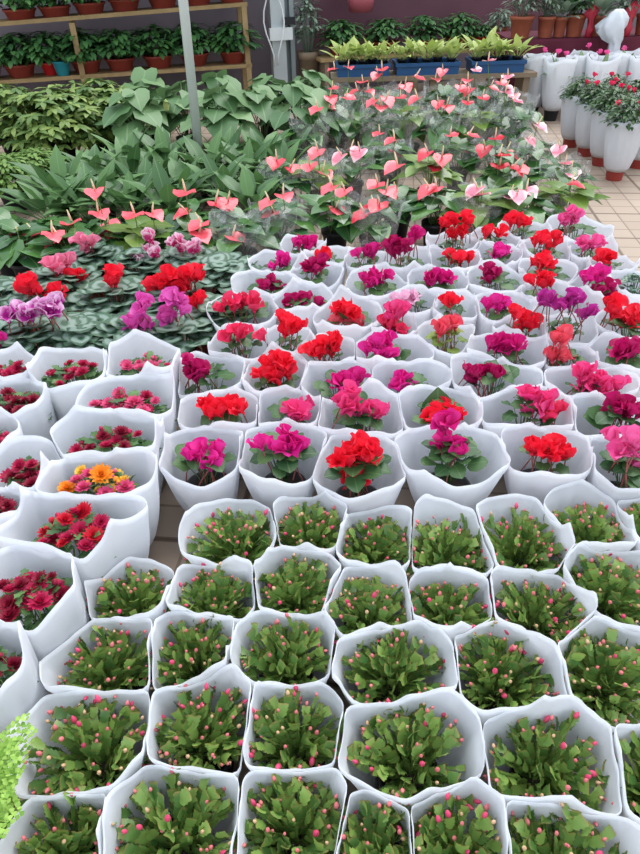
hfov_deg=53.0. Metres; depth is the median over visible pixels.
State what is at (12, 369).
flower
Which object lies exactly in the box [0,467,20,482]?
flower
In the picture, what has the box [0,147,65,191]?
shrub
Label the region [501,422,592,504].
potted cyclamen
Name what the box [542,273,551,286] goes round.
flower
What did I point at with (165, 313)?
flower
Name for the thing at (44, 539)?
flower
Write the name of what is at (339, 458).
flower
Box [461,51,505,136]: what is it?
anthurium
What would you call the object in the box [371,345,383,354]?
flower
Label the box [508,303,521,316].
flower
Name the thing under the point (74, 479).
flower
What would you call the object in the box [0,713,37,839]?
potted fern
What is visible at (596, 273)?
flower
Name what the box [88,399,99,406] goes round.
flower
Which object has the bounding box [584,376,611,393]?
flower
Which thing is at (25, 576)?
flower
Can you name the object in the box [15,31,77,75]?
plant
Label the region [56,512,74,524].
flower
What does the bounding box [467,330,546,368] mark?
potted cyclamen
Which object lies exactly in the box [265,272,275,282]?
flower
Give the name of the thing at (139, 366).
flower
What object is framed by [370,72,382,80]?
flower
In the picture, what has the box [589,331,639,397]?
potted cyclamen
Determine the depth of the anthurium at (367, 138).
5.08 m
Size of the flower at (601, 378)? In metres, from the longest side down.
0.065 x 0.060 x 0.059 m
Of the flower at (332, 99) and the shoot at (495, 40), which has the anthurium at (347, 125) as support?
the flower at (332, 99)
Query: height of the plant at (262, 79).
0.560 m
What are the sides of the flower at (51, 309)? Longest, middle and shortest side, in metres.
0.098 x 0.082 x 0.074 m
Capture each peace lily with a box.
[0,170,92,231]
[4,144,103,219]
[32,162,137,223]
[54,158,146,223]
[60,144,123,177]
[74,169,165,223]
[81,127,153,171]
[85,136,164,177]
[111,157,213,226]
[112,156,179,219]
[122,144,203,188]
[132,125,195,176]
[152,157,219,201]
[169,129,254,202]
[175,151,265,214]
[184,124,264,159]
[199,137,290,177]
[203,165,308,238]
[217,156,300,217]
[218,127,308,171]
[248,136,325,191]
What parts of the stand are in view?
leg, leg, leg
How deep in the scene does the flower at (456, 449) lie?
1.89 m
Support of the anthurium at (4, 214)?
on the floor
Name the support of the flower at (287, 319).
on the potted cyclamen at (292, 331)
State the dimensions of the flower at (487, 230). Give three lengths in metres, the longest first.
0.070 x 0.064 x 0.060 m
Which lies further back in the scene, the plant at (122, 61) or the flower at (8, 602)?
the plant at (122, 61)
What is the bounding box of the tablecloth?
[487,28,639,101]
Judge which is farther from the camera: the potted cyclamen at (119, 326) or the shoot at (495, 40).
the shoot at (495, 40)
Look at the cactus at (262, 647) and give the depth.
1.49 m
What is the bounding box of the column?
[267,0,295,93]
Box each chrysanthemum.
[0,341,33,381]
[0,378,59,455]
[0,407,23,447]
[0,435,60,491]
[0,485,25,548]
[0,490,149,620]
[0,545,89,661]
[0,620,48,763]
[25,347,107,421]
[36,446,159,544]
[50,404,164,496]
[75,369,177,433]
[106,329,180,423]
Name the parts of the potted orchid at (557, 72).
pot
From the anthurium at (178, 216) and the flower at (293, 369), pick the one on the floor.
the anthurium at (178, 216)
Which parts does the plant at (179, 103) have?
flower, pot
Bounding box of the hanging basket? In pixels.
[347,0,373,12]
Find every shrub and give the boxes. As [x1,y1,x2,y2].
[0,83,54,154]
[0,84,112,162]
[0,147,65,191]
[0,153,48,209]
[54,78,150,152]
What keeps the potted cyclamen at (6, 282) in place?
on the floor
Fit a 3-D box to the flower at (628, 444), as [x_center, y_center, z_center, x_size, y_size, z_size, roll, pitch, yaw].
[0.872,0.043,1.819,0.070,0.072,0.058,23,43,28]
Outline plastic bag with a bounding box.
[595,9,628,52]
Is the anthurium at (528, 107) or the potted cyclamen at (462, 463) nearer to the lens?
the potted cyclamen at (462, 463)
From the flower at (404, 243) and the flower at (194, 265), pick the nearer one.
the flower at (194, 265)
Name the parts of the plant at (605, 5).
pot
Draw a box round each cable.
[263,0,275,65]
[277,0,284,65]
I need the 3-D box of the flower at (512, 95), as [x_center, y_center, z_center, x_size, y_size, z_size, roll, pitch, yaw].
[1.611,-2.739,5.322,0.112,0.030,0.116,-6,47,1]
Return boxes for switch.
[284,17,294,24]
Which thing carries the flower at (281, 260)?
on the potted cyclamen at (270, 260)
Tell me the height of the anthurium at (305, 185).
0.455 m
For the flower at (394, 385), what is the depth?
2.26 m
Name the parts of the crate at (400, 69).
panel, panel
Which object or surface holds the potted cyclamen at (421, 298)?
on the floor
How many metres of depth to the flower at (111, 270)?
2.89 m
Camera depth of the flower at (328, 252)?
3.13 m
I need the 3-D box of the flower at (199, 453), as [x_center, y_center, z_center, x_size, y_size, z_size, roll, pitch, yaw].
[-0.370,0.088,1.951,0.062,0.059,0.061,28,46,33]
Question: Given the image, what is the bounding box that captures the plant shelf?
[0,1,251,89]
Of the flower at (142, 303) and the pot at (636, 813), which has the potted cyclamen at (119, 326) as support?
the flower at (142, 303)
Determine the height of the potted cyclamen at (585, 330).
0.459 m
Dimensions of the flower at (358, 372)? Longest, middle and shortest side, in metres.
0.072 x 0.069 x 0.064 m
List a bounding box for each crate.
[335,59,390,77]
[392,57,460,75]
[465,55,526,73]
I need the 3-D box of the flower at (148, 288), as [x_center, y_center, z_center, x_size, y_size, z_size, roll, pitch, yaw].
[-0.747,-0.626,2.857,0.057,0.064,0.070,16,41,22]
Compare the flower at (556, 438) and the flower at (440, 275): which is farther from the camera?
the flower at (440, 275)
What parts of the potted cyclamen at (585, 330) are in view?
flower stem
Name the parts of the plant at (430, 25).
planter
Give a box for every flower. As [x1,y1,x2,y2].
[0,301,17,321]
[0,331,7,340]
[0,368,16,375]
[0,387,16,396]
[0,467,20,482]
[0,498,17,511]
[0,578,12,589]
[0,592,16,613]
[0,605,20,621]
[1,306,11,323]
[1,583,16,592]
[2,404,13,412]
[3,394,12,401]
[3,471,17,481]
[3,655,21,671]
[5,365,22,374]
[7,395,22,407]
[9,299,23,308]
[11,360,22,367]
[11,404,24,412]
[11,458,25,472]
[12,278,32,294]
[12,576,28,590]
[14,473,25,478]
[16,311,34,321]
[17,303,34,318]
[18,271,37,284]
[18,278,35,293]
[18,310,39,324]
[18,571,35,583]
[19,396,28,401]
[20,598,35,610]
[21,580,47,598]
[22,467,36,482]
[22,475,37,487]
[24,459,38,467]
[25,296,45,311]
[25,394,39,403]
[27,590,53,610]
[30,283,42,295]
[31,570,46,586]
[34,298,53,313]
[36,523,53,537]
[36,537,50,542]
[38,254,59,271]
[38,301,63,318]
[41,230,64,242]
[43,292,60,309]
[44,571,56,580]
[45,369,57,375]
[45,529,62,544]
[46,281,68,291]
[46,291,64,311]
[48,582,65,595]
[50,289,65,298]
[51,586,68,603]
[52,253,70,263]
[52,262,65,273]
[55,380,64,385]
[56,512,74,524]
[56,538,67,547]
[57,481,75,491]
[57,530,76,541]
[59,218,81,224]
[62,267,74,283]
[63,251,76,267]
[64,373,73,379]
[65,507,79,515]
[66,366,80,374]
[67,519,91,541]
[68,231,83,243]
[68,443,83,452]
[68,474,83,482]
[70,268,84,281]
[74,267,84,280]
[74,366,88,376]
[74,465,85,474]
[75,480,91,491]
[75,501,91,519]
[76,359,89,366]
[76,538,95,550]
[78,235,89,250]
[79,234,87,243]
[79,244,93,252]
[80,232,100,247]
[81,468,91,477]
[82,525,104,544]
[83,443,93,449]
[84,187,103,199]
[87,362,98,366]
[88,208,109,220]
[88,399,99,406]
[88,463,113,484]
[91,513,109,529]
[95,429,110,439]
[95,484,114,494]
[98,440,114,447]
[99,230,114,238]
[100,218,120,226]
[100,397,114,407]
[102,274,115,287]
[103,263,124,276]
[107,271,120,287]
[107,434,128,447]
[112,386,125,397]
[112,425,127,435]
[114,394,126,403]
[114,474,131,484]
[114,479,135,492]
[117,440,130,447]
[121,211,143,219]
[121,360,133,370]
[122,315,137,328]
[123,403,132,408]
[124,395,144,406]
[130,298,149,319]
[132,253,143,260]
[132,430,141,436]
[134,362,143,371]
[135,290,154,302]
[135,315,151,330]
[136,297,150,311]
[136,405,150,411]
[138,321,154,330]
[140,390,153,398]
[141,227,154,241]
[141,275,157,290]
[142,241,159,251]
[142,403,153,411]
[144,209,163,221]
[145,285,157,292]
[147,245,160,257]
[150,396,160,403]
[151,279,166,289]
[153,272,162,281]
[156,304,175,322]
[158,287,173,306]
[158,305,172,322]
[159,264,178,282]
[159,310,176,326]
[160,275,175,286]
[162,286,178,305]
[164,232,179,247]
[170,276,183,291]
[171,232,183,249]
[171,292,182,305]
[173,189,195,196]
[173,207,190,219]
[175,238,186,252]
[176,264,193,279]
[176,276,190,288]
[177,301,191,316]
[179,292,189,302]
[180,352,198,366]
[180,442,199,460]
[181,283,191,293]
[182,239,199,254]
[182,268,201,281]
[182,365,199,383]
[182,366,196,379]
[186,262,204,269]
[187,295,204,308]
[188,220,209,230]
[189,437,208,456]
[190,228,211,243]
[190,237,200,250]
[190,292,203,304]
[191,357,210,373]
[191,374,204,383]
[193,447,206,459]
[194,270,205,282]
[195,392,214,412]
[196,288,206,298]
[199,366,209,374]
[199,455,222,471]
[201,403,215,419]
[207,197,229,211]
[207,438,225,451]
[208,404,226,418]
[208,449,224,469]
[210,397,228,407]
[211,297,227,312]
[217,329,234,342]
[219,197,237,210]
[223,231,245,241]
[223,290,242,306]
[225,393,238,406]
[226,322,245,335]
[226,399,236,414]
[227,301,241,312]
[227,397,248,415]
[234,327,247,341]
[238,291,247,304]
[239,322,253,334]
[243,295,251,305]
[246,431,267,450]
[248,290,260,302]
[248,299,264,312]
[249,361,265,378]
[252,327,266,341]
[256,278,268,289]
[258,198,275,210]
[258,354,274,365]
[258,365,274,382]
[259,278,270,289]
[261,210,279,217]
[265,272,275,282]
[266,156,285,170]
[266,435,287,450]
[267,259,278,269]
[267,349,279,365]
[267,369,280,385]
[269,280,278,291]
[270,280,286,289]
[270,365,285,378]
[272,348,280,359]
[272,351,294,369]
[274,192,293,202]
[274,255,286,265]
[274,434,302,457]
[275,308,289,322]
[275,359,285,370]
[275,423,292,437]
[276,250,288,263]
[277,322,295,338]
[278,256,289,267]
[278,356,296,370]
[279,300,292,308]
[280,312,294,329]
[280,401,301,416]
[281,293,294,305]
[284,253,290,265]
[285,164,301,177]
[285,365,297,379]
[287,430,303,448]
[291,236,297,247]
[291,292,300,305]
[291,412,311,421]
[292,234,302,244]
[292,317,307,331]
[293,398,311,415]
[295,238,303,249]
[295,435,309,451]
[296,290,306,302]
[297,340,316,356]
[299,259,315,272]
[299,394,314,406]
[300,161,317,172]
[300,290,312,299]
[301,234,310,243]
[302,240,313,249]
[306,256,317,268]
[307,147,324,159]
[309,106,322,114]
[310,234,317,247]
[310,262,321,274]
[312,334,329,344]
[312,341,325,356]
[312,345,327,360]
[313,296,325,305]
[314,249,320,257]
[316,169,332,178]
[316,252,329,265]
[318,263,328,271]
[319,245,330,252]
[321,182,339,195]
[324,94,337,105]
[326,250,331,260]
[326,329,341,345]
[326,344,335,357]
[326,372,342,389]
[326,446,347,467]
[327,313,341,324]
[329,206,344,214]
[329,299,341,313]
[329,341,340,354]
[331,151,346,165]
[331,392,348,408]
[335,187,352,197]
[335,371,344,390]
[335,386,356,399]
[335,451,356,466]
[336,391,360,413]
[338,297,351,304]
[339,438,360,454]
[339,469,351,483]
[340,370,359,389]
[341,93,355,99]
[341,301,360,315]
[341,318,357,325]
[341,398,358,416]
[343,379,361,395]
[344,306,361,320]
[346,443,358,462]
[348,366,370,383]
[349,89,361,93]
[349,429,369,448]
[350,146,367,162]
[350,247,361,257]
[351,209,369,223]
[353,317,364,325]
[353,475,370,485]
[357,340,372,355]
[357,398,374,414]
[357,443,374,457]
[357,447,374,463]
[358,270,367,283]
[358,399,376,416]
[361,245,370,255]
[362,437,379,452]
[363,89,374,94]
[363,447,383,464]
[365,273,375,287]
[365,339,372,351]
[366,97,378,107]
[367,179,384,188]
[367,199,387,212]
[367,242,382,256]
[367,332,385,348]
[368,265,382,275]
[368,269,382,284]
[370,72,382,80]
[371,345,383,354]
[371,408,385,418]
[372,131,383,136]
[372,399,389,418]
[373,104,387,111]
[375,66,388,70]
[375,273,384,283]
[376,314,386,327]
[378,185,397,199]
[380,95,394,107]
[380,238,392,251]
[381,329,397,345]
[381,345,399,356]
[383,268,394,279]
[383,301,393,312]
[383,308,395,322]
[383,317,397,330]
[383,345,398,358]
[384,137,399,145]
[384,160,404,174]
[387,149,402,157]
[387,245,398,255]
[387,299,404,311]
[388,381,405,392]
[389,234,400,245]
[389,291,400,299]
[390,375,406,390]
[392,244,405,255]
[393,369,413,385]
[394,237,407,248]
[394,322,410,333]
[395,94,406,98]
[395,289,410,300]
[395,308,403,320]
[396,300,411,316]
[398,370,413,384]
[399,82,412,93]
[399,237,413,249]
[403,246,413,254]
[406,381,417,386]
[407,231,415,241]
[407,287,421,304]
[408,95,420,105]
[410,224,422,238]
[412,74,425,80]
[413,227,425,239]
[417,148,433,161]
[417,184,436,200]
[419,405,440,423]
[420,406,431,423]
[423,270,436,284]
[423,278,434,288]
[424,269,439,280]
[426,183,443,195]
[427,164,443,171]
[429,396,448,409]
[429,428,452,447]
[430,315,452,327]
[430,410,455,433]
[431,100,444,109]
[432,153,451,167]
[432,267,444,281]
[434,320,450,337]
[434,440,462,458]
[435,396,451,403]
[436,274,449,283]
[437,68,448,77]
[437,293,451,307]
[437,407,460,430]
[438,217,448,228]
[441,104,454,112]
[441,217,452,226]
[441,247,455,259]
[441,269,458,284]
[442,211,455,221]
[443,401,457,407]
[445,132,458,136]
[445,226,459,238]
[445,314,463,328]
[448,441,468,459]
[449,292,463,305]
[451,213,460,226]
[451,249,467,262]
[451,406,466,422]
[451,434,468,445]
[455,84,465,92]
[456,223,468,237]
[460,209,472,219]
[461,78,473,83]
[462,100,473,104]
[462,360,471,374]
[463,86,474,96]
[463,374,477,386]
[464,132,479,137]
[465,183,484,200]
[465,214,474,226]
[465,250,474,262]
[469,364,482,379]
[471,66,481,71]
[472,192,490,195]
[476,94,489,99]
[476,144,492,158]
[476,362,490,380]
[478,265,490,276]
[479,362,490,372]
[480,273,493,283]
[480,296,495,311]
[481,225,492,239]
[483,261,495,271]
[485,334,498,351]
[486,344,502,353]
[487,134,504,139]
[487,245,501,258]
[488,266,499,279]
[489,85,499,91]
[489,293,501,307]
[490,162,509,169]
[490,364,505,378]
[493,153,510,155]
[493,223,508,237]
[493,330,506,346]
[494,79,506,85]
[494,242,505,255]
[495,302,503,313]
[496,343,514,355]
[498,332,514,350]
[500,90,513,95]
[501,74,513,78]
[501,293,512,307]
[504,213,518,226]
[504,244,512,256]
[507,93,519,98]
[508,164,522,176]
[508,190,527,204]
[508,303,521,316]
[508,303,524,320]
[509,210,523,223]
[509,333,527,350]
[510,98,523,103]
[511,320,524,331]
[515,384,539,402]
[516,215,526,227]
[519,185,537,197]
[519,216,533,226]
[519,307,534,322]
[520,164,529,174]
[520,400,539,416]
[523,273,536,285]
[523,320,538,331]
[523,434,542,455]
[525,137,535,147]
[525,385,539,400]
[530,235,539,247]
[530,254,536,266]
[533,312,543,326]
[534,122,546,132]
[534,394,554,417]
[535,259,548,270]
[535,274,548,288]
[535,390,552,402]
[535,436,552,455]
[535,439,560,458]
[536,253,552,265]
[536,269,548,278]
[537,288,557,307]
[537,408,556,422]
[538,233,551,244]
[540,229,550,233]
[541,249,550,253]
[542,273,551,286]
[542,432,566,446]
[543,345,559,363]
[544,258,557,269]
[544,289,558,305]
[545,241,553,249]
[546,441,568,461]
[546,449,564,461]
[547,271,556,277]
[547,388,558,401]
[548,278,554,287]
[549,327,562,345]
[549,402,558,413]
[550,144,566,157]
[550,229,563,240]
[551,297,561,310]
[553,236,563,247]
[554,399,568,414]
[557,297,572,309]
[557,324,572,340]
[557,342,576,360]
[558,213,569,223]
[558,331,572,344]
[560,442,576,459]
[563,214,571,225]
[564,204,577,213]
[565,169,580,179]
[565,180,584,188]
[565,287,583,299]
[570,377,590,391]
[571,361,590,380]
[572,291,586,306]
[574,208,584,221]
[574,235,589,247]
[574,308,584,319]
[575,287,582,302]
[575,360,597,376]
[578,372,593,386]
[579,243,590,251]
[579,269,595,284]
[584,302,599,318]
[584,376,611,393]
[585,264,603,281]
[590,233,605,247]
[592,255,608,262]
[593,262,611,275]
[593,369,611,386]
[594,274,604,284]
[595,247,606,261]
[595,284,606,293]
[597,234,607,247]
[600,405,622,421]
[600,425,619,440]
[601,257,611,264]
[601,276,620,287]
[601,378,615,394]
[602,296,616,306]
[602,397,627,413]
[604,303,622,316]
[605,248,612,258]
[606,340,628,361]
[606,391,628,406]
[606,437,630,459]
[607,286,614,295]
[608,250,617,260]
[609,313,625,320]
[609,336,628,346]
[610,291,628,307]
[611,374,631,390]
[614,345,630,359]
[618,424,639,447]
[620,436,637,457]
[621,307,632,322]
[621,401,639,418]
[622,394,636,402]
[622,402,633,416]
[622,434,635,453]
[624,303,639,319]
[625,350,639,360]
[626,316,639,328]
[626,436,639,454]
[627,338,639,351]
[627,344,639,357]
[628,454,639,467]
[634,401,639,419]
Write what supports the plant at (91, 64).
on the plant shelf
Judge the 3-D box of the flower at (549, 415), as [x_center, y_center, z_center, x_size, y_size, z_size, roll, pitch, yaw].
[0.737,-0.041,2.081,0.078,0.058,0.073,-14,29,-34]
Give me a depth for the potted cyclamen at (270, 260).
3.11 m
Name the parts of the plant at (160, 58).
planter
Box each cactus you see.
[0,783,122,853]
[6,680,150,823]
[39,617,152,708]
[84,556,173,657]
[93,751,240,853]
[143,611,233,701]
[146,663,251,788]
[166,555,258,634]
[178,498,289,595]
[228,756,357,853]
[230,610,334,704]
[241,681,344,800]
[251,545,340,634]
[265,490,347,566]
[316,789,444,853]
[324,560,411,649]
[332,618,457,734]
[335,505,417,587]
[338,687,484,836]
[397,777,514,853]
[400,562,499,667]
[402,494,493,587]
[454,620,566,737]
[472,494,574,585]
[473,792,639,853]
[483,695,621,845]
[490,565,597,654]
[543,479,636,574]
[550,614,639,739]
[556,542,639,637]
[590,724,639,824]
[611,497,639,550]
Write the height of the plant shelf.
1.020 m
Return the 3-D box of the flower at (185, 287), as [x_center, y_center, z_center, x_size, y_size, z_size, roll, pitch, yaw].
[-0.602,-0.624,2.877,0.062,0.070,0.083,16,41,22]
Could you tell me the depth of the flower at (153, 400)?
2.10 m
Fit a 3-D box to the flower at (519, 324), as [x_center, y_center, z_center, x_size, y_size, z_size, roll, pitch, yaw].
[0.784,-0.396,2.540,0.063,0.054,0.044,-5,37,-4]
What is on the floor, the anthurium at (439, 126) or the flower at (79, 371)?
the anthurium at (439, 126)
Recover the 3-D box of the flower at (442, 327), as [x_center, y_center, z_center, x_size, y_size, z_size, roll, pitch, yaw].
[0.462,-0.367,2.435,0.060,0.070,0.054,-26,43,-29]
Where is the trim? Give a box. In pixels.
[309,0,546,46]
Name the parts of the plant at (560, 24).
pot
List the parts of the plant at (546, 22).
pot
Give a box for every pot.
[0,137,21,154]
[0,264,15,276]
[0,798,18,839]
[10,255,42,279]
[51,60,69,75]
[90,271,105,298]
[187,470,226,485]
[193,346,200,351]
[201,339,211,355]
[212,287,222,294]
[237,246,257,255]
[264,471,305,483]
[321,226,346,246]
[335,485,376,497]
[337,59,346,64]
[340,178,363,203]
[347,58,356,64]
[355,130,365,148]
[358,59,367,64]
[359,231,384,250]
[368,57,376,63]
[378,58,387,63]
[384,214,410,237]
[397,58,406,62]
[398,125,414,141]
[409,56,417,62]
[421,217,446,245]
[422,57,431,62]
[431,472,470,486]
[433,56,442,62]
[446,56,455,61]
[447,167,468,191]
[470,686,518,709]
[471,56,480,60]
[480,54,487,60]
[492,55,501,60]
[501,54,509,60]
[509,763,553,795]
[512,55,521,59]
[513,559,539,567]
[521,468,549,472]
[546,191,570,205]
[563,139,576,147]
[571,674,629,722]
[577,147,590,156]
[592,156,603,166]
[605,170,623,180]
[629,774,639,817]
[630,160,639,168]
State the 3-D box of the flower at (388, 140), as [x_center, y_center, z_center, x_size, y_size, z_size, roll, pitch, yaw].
[0.501,-2.027,4.553,0.130,0.033,0.125,-30,41,-28]
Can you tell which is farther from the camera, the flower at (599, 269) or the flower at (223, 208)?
the flower at (223, 208)
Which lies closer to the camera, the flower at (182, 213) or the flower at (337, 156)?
the flower at (182, 213)
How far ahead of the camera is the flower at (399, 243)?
3.00 m
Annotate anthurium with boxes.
[0,207,31,232]
[0,219,39,276]
[0,225,50,279]
[15,210,89,248]
[25,220,108,288]
[73,179,143,265]
[99,202,174,273]
[144,179,207,244]
[157,212,219,250]
[203,190,254,236]
[212,218,281,255]
[243,183,319,250]
[263,149,319,218]
[284,98,336,174]
[286,140,349,215]
[298,175,370,246]
[311,80,361,160]
[318,139,383,203]
[327,60,365,141]
[336,173,409,250]
[346,76,389,148]
[350,90,403,156]
[361,60,408,140]
[361,152,437,237]
[365,124,417,189]
[380,89,439,162]
[384,69,430,141]
[390,143,463,213]
[395,177,469,245]
[410,95,469,154]
[419,64,461,112]
[425,126,489,191]
[438,177,515,234]
[442,71,484,140]
[453,89,504,167]
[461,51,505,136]
[463,127,526,174]
[468,74,510,147]
[470,144,537,215]
[487,92,539,149]
[488,178,561,227]
[493,70,543,146]
[505,116,558,186]
[523,140,599,205]
[528,172,610,219]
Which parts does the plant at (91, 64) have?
planter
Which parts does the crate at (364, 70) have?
panel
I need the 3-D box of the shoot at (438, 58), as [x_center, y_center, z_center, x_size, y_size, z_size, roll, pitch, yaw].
[1.183,-3.670,6.307,0.423,0.291,0.403,13,39,18]
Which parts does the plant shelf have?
post, post, post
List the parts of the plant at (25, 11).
planter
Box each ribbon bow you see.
[584,5,600,37]
[624,0,639,36]
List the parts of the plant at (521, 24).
pot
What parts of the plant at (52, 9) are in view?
planter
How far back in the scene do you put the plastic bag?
6.45 m
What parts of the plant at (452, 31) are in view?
planter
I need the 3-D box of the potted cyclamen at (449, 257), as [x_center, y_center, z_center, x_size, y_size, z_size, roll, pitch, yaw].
[0.653,-0.721,3.157,0.234,0.322,0.258,-2,37,0]
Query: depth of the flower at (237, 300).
2.67 m
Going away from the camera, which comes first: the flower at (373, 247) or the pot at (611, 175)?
the flower at (373, 247)
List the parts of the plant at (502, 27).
planter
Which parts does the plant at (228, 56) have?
planter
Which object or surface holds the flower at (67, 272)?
on the potted cyclamen at (65, 266)
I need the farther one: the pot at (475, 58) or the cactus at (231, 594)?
the pot at (475, 58)
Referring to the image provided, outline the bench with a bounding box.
[316,45,490,94]
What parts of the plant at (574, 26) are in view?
pot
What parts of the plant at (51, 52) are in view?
planter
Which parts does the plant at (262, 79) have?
pot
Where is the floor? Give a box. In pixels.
[0,79,639,853]
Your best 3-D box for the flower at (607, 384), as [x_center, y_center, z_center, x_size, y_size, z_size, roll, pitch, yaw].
[0.976,-0.138,2.180,0.074,0.071,0.063,-25,43,-20]
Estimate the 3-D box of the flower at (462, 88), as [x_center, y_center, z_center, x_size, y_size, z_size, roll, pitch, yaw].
[1.201,-2.888,5.473,0.100,0.021,0.105,-6,62,-2]
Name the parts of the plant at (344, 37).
planter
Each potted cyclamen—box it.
[0,271,73,346]
[0,275,24,333]
[0,291,68,355]
[0,319,23,348]
[24,251,101,311]
[37,310,118,348]
[59,231,123,298]
[65,263,141,313]
[92,290,182,352]
[105,227,169,305]
[120,262,205,339]
[144,286,221,353]
[158,425,243,510]
[159,232,216,293]
[177,386,257,476]
[178,351,245,398]
[185,288,255,355]
[198,251,262,294]
[206,287,278,346]
[207,322,267,390]
[231,270,292,324]
[238,418,326,522]
[242,341,306,426]
[247,249,304,271]
[258,385,320,425]
[267,308,314,353]
[273,277,332,335]
[280,234,326,255]
[288,252,343,294]
[296,329,354,365]
[301,359,372,416]
[303,245,348,284]
[313,284,382,359]
[313,429,405,513]
[318,377,402,444]
[346,242,385,276]
[346,262,408,311]
[356,326,433,375]
[371,299,416,334]
[372,358,451,430]
[380,224,429,281]
[389,284,438,331]
[395,407,510,510]
[399,384,482,429]
[407,263,468,300]
[417,313,474,388]
[425,209,478,252]
[429,244,480,289]
[432,288,476,325]
[450,352,543,428]
[467,259,526,294]
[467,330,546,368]
[469,223,520,247]
[474,239,522,271]
[475,291,536,335]
[479,384,573,474]
[492,303,543,337]
[497,210,551,273]
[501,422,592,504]
[518,229,569,260]
[518,249,577,281]
[521,269,572,314]
[530,287,599,370]
[542,324,599,385]
[543,360,639,398]
[546,204,613,239]
[567,262,624,317]
[568,233,617,277]
[572,391,639,480]
[586,247,639,270]
[587,424,639,504]
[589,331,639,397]
[595,291,639,338]
[609,269,639,298]
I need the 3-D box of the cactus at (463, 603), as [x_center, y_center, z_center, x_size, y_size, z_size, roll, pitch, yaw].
[0.315,0.484,1.611,0.240,0.274,0.215,11,39,16]
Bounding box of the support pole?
[178,0,202,149]
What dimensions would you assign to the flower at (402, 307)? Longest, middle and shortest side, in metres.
0.062 x 0.061 x 0.060 m
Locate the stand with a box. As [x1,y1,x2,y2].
[330,68,536,118]
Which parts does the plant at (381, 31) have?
planter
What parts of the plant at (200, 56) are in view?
planter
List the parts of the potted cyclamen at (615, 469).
flower stem, flower stem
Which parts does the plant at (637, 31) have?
pot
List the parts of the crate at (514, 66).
panel, panel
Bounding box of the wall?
[0,0,639,106]
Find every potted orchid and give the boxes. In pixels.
[523,47,555,111]
[540,49,577,120]
[566,43,597,92]
[584,49,621,92]
[609,45,639,89]
[626,54,639,97]
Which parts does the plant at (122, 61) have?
planter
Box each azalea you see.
[558,72,601,147]
[574,77,618,156]
[585,80,636,166]
[593,71,631,99]
[598,97,639,180]
[617,79,639,109]
[630,95,639,168]
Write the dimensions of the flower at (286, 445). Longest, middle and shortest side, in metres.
0.083 x 0.082 x 0.071 m
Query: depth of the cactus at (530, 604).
1.57 m
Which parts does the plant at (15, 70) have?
planter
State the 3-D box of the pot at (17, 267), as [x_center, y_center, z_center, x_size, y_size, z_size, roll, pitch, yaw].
[-1.612,-0.851,3.557,0.168,0.150,0.168,-2,37,0]
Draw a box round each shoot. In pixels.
[320,36,366,64]
[330,36,375,64]
[343,37,379,64]
[350,37,392,63]
[364,40,400,63]
[385,39,418,62]
[397,36,437,62]
[403,37,447,62]
[417,36,458,62]
[435,36,469,61]
[452,28,498,60]
[462,25,512,60]
[483,30,512,60]
[490,31,531,60]
[502,34,540,59]
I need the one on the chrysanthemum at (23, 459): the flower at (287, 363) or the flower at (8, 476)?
the flower at (8, 476)
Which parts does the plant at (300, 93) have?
pot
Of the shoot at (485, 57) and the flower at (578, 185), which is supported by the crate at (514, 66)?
the shoot at (485, 57)
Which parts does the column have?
panel, rail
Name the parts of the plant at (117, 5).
planter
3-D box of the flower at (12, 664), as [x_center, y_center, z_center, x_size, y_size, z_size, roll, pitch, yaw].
[-0.646,0.498,1.355,0.045,0.015,0.045,-8,33,-42]
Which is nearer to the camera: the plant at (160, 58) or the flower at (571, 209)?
the flower at (571, 209)
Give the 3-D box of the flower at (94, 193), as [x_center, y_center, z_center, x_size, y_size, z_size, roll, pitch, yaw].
[-1.183,-1.228,3.370,0.109,0.029,0.114,-11,47,-6]
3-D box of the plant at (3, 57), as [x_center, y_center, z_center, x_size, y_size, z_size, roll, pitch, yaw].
[-3.443,-3.791,6.561,0.742,0.410,0.726,-22,41,-25]
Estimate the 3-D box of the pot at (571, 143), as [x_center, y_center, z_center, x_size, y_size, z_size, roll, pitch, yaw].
[2.227,-2.578,5.680,0.168,0.180,0.168,-2,37,0]
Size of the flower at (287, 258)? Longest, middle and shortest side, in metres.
0.063 x 0.062 x 0.050 m
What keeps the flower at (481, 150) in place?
on the anthurium at (483, 152)
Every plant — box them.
[0,0,56,19]
[0,32,46,77]
[0,39,15,71]
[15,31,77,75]
[19,0,79,16]
[53,27,115,73]
[65,0,104,14]
[87,28,151,71]
[92,0,139,11]
[93,88,180,151]
[120,67,170,140]
[126,23,183,68]
[144,80,213,152]
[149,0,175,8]
[159,21,222,66]
[180,83,263,140]
[188,0,209,5]
[196,69,245,108]
[201,21,263,63]
[221,0,242,2]
[226,85,296,160]
[247,73,302,136]
[255,80,338,163]
[277,68,338,140]
[293,0,330,87]
[315,19,366,56]
[358,17,410,53]
[398,15,450,46]
[435,12,483,48]
[471,24,492,40]
[480,8,513,31]
[501,0,544,38]
[524,0,574,37]
[536,0,586,37]
[566,0,599,36]
[585,0,623,36]
[610,0,639,21]
[635,1,639,34]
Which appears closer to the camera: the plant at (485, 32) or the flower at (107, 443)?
the flower at (107, 443)

